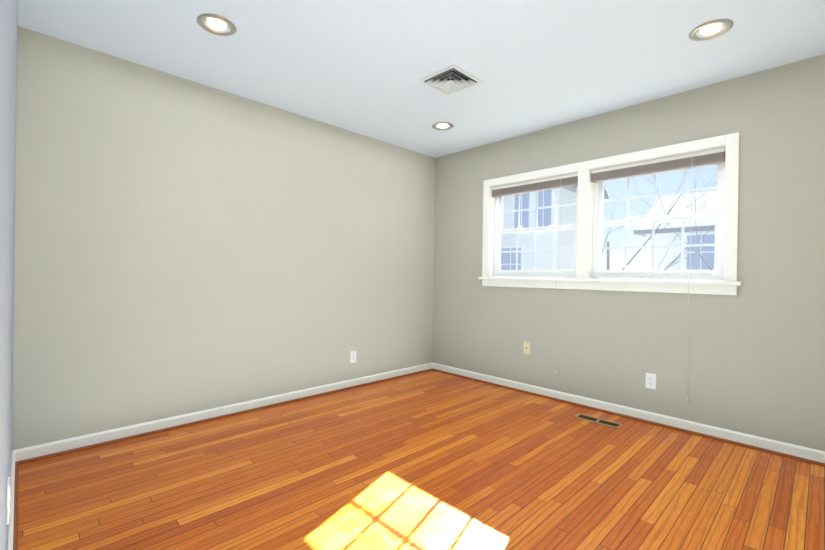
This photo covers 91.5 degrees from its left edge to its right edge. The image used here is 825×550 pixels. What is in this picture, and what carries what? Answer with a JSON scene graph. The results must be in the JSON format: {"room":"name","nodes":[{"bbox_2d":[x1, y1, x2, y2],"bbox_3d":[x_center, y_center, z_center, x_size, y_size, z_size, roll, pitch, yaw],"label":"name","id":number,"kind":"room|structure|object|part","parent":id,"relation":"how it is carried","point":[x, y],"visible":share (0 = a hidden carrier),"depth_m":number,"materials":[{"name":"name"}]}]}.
{"room":"empty bedroom","nodes":[
{"label":"empty bedroom","id":0,"kind":"room"},
{"bbox_2d":[0,0,17,549],"bbox_3d":[-1.030,-0.145,0.940,0.120,2.440,3.500,1,0,-44],"label":"wall","id":1,"kind":"structure","parent":0,"point":[8,54],"depth_m":0.92,"materials":[{"name":"paint"}]},
{"bbox_2d":[6,477,10,524],"bbox_3d":[-1.206,0.672,1.200,0.008,0.115,0.070,1,0,-44],"label":"electrical outlet","id":2,"kind":"object","parent":1,"relation":"attached to","point":[8,500],"visible":1,"depth_m":1.18,"materials":[{"name":"white plastic"}]},
{"bbox_2d":[8,450,17,549],"bbox_3d":[-0.995,1.035,0.992,0.025,0.082,3.500,1,0,-44],"label":"baseboard","id":3,"kind":"structure","parent":1,"relation":"attached to","point":[13,527],"depth_m":1.76,"materials":[{"name":"white paint"}]},
{"bbox_2d":[12,26,434,449],"bbox_3d":[-0.995,-0.147,3.505,3.754,2.440,0.120,1,0,-44],"label":"wall","id":4,"kind":"structure","parent":0,"point":[184,246],"depth_m":2.85,"materials":[{"name":"paint"}]},
{"bbox_2d":[14,362,432,464],"bbox_3d":[-0.991,1.032,3.426,3.434,0.082,0.025,1,0,-44],"label":"baseboard","id":5,"kind":"structure","parent":4,"relation":"attached to","point":[55,448],"depth_m":2.84,"materials":[{"name":"white paint"}]},
{"bbox_2d":[350,350,355,362],"bbox_3d":[-0.567,0.783,3.848,0.070,0.115,0.008,1,0,-44],"label":"electrical outlet","id":6,"kind":"object","parent":4,"relation":"attached to","point":[352,356],"visible":1,"depth_m":3.84,"materials":[{"name":"white plastic"}]},
{"bbox_2d":[17,370,824,549],"bbox_3d":[0.251,1.143,2.212,3.754,0.100,3.740,1,0,-44],"label":"floor","id":7,"kind":"structure","parent":0,"point":[431,460],"depth_m":2.10,"materials":[{"name":"brown wood"}]},
{"bbox_2d":[574,413,622,428],"bbox_3d":[1.408,1.107,3.052,0.105,0.006,0.325,1,0,-44],"label":"floor air vent","id":8,"kind":"object","parent":7,"relation":"in","point":[599,421],"visible":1,"depth_m":3.04,"materials":[{"name":"black metal"}]},
{"bbox_2d":[18,0,824,157],"bbox_3d":[0.289,-1.407,2.209,3.754,0.120,3.740,1,0,-44],"label":"ceiling","id":9,"kind":"structure","parent":0,"point":[362,67],"depth_m":2.41,"materials":[{"name":"paint"}]},
{"bbox_2d":[197,14,235,35],"bbox_3d":[-1.068,-1.392,2.197,0.194,0.070,0.194,1,0,-44],"label":"recessed light","id":10,"kind":"object","parent":9,"relation":"in","point":[216,24],"visible":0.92,"depth_m":2.19,"materials":[{"name":"silver metal"}]},
{"bbox_2d":[432,122,452,129],"bbox_3d":[0.274,-1.373,3.635,0.194,0.070,0.194,1,0,-44],"label":"recessed light","id":11,"kind":"object","parent":9,"relation":"in","point":[442,126],"visible":0.71,"depth_m":3.63,"materials":[{"name":"silver metal"}]},
{"bbox_2d":[418,64,482,95],"bbox_3d":[0.266,-1.388,2.797,0.325,0.109,0.325,1,0,-44],"label":"ceiling vent","id":12,"kind":"object","parent":9,"relation":"in","point":[450,80],"visible":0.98,"depth_m":2.81,"materials":[{"name":"white metal"}]},
{"bbox_2d":[689,19,732,40],"bbox_3d":[1.615,-1.352,2.177,0.194,0.070,0.194,1,0,-44],"label":"recessed light","id":13,"kind":"object","parent":9,"relation":"in","point":[713,29],"visible":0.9,"depth_m":2.17,"materials":[{"name":"silver metal"}]},
{"bbox_2d":[432,54,824,451],"bbox_3d":[1.540,-0.109,3.452,0.200,2.440,3.500,1,0,-44],"label":"wall","id":14,"kind":"structure","parent":0,"point":[757,355],"depth_m":2.86,"materials":[{"name":"paint"}]},
{"bbox_2d":[523,342,529,354],"bbox_3d":[1.072,0.686,3.771,0.008,0.115,0.070,1,0,-44],"label":"phone jack","id":15,"kind":"object","parent":14,"relation":"attached to","point":[526,349],"visible":1,"depth_m":3.77,"materials":[{"name":"beige plastic"}]},
{"bbox_2d":[478,132,741,294],"bbox_3d":[1.486,-0.417,3.442,0.198,1.082,2.102,1,0,-44],"label":"window","id":16,"kind":"structure","parent":14,"relation":"in","point":[727,285],"depth_m":3.28,"materials":[{"name":"white paint"}]},
{"bbox_2d":[491,173,577,376],"bbox_3d":[1.093,0.001,3.767,0.117,1.779,0.892,1,0,-44],"label":"window blind","id":17,"kind":"object","parent":16,"relation":"attached to","point":[561,181],"visible":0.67,"depth_m":3.71,"materials":[{"name":"white"}]},
{"bbox_3d":[1.180,-0.431,3.845,0.072,0.914,0.898,1,0,-44],"label":"window sash left","id":18,"kind":"part","parent":16,"relation":"part of","materials":[{"name":"clear glass"}]},
{"bbox_2d":[591,147,724,402],"bbox_3d":[1.793,0.013,3.051,0.117,1.779,0.898,1,0,-44],"label":"window blind","id":19,"kind":"object","parent":16,"relation":"attached to","point":[688,161],"visible":0.88,"depth_m":2.98,"materials":[{"name":"white"}]},
{"bbox_3d":[1.880,-0.420,3.129,0.072,0.914,0.904,1,0,-44],"label":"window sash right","id":20,"kind":"part","parent":16,"relation":"part of","materials":[{"name":"clear glass"}]},
{"bbox_2d":[646,373,655,389],"bbox_3d":[1.796,0.799,3.030,0.008,0.115,0.070,1,0,-44],"label":"electrical outlet","id":21,"kind":"object","parent":14,"relation":"attached to","point":[650,380],"visible":1,"depth_m":3.03,"materials":[{"name":"white plastic"}]},
{"bbox_2d":[432,363,824,466],"bbox_3d":[1.442,1.069,3.375,0.025,0.082,3.500,1,0,-44],"label":"baseboard","id":22,"kind":"structure","parent":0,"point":[797,452],"depth_m":2.98,"materials":[{"name":"white paint"}]},
{"label":"outside","id":23,"kind":"structure","parent":0,"visible":0},
{"bbox_3d":[25.584,4.476,43.455,89.400,0.300,100.000,1,0,-44],"label":"ground","id":24,"kind":"structure","parent":23,"visible":0},
{"bbox_2d":[501,185,608,278],"bbox_3d":[3.916,-0.980,18.416,4.200,10.020,8.100,1,0,-44],"label":"house","id":25,"kind":"structure","parent":24,"relation":"on","point":[548,263],"depth_m":15.23,"materials":[{"name":"white"}]},
{"bbox_2d":[602,168,716,270],"bbox_3d":[7.277,-0.863,11.054,4.366,9.920,5.409,1,0,-44],"label":"tree","id":26,"kind":"object","parent":24,"relation":"on","point":[675,259],"depth_m":10.90,"materials":[{"name":"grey plant"}]},
{"bbox_2d":[606,168,715,270],"bbox_3d":[6.664,-1.592,8.037,8.497,11.353,7.111,1,0,-44],"label":"tree","id":27,"kind":"object","parent":24,"relation":"on","point":[709,267],"depth_m":8.24,"materials":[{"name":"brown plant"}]},
{"bbox_2d":[634,190,715,280],"bbox_3d":[15.219,0.251,15.778,7.700,7.900,9.700,1,0,-44],"label":"house","id":28,"kind":"structure","parent":24,"relation":"on","point":[695,265],"depth_m":15.97,"materials":[{"name":"beige"}]}
]}

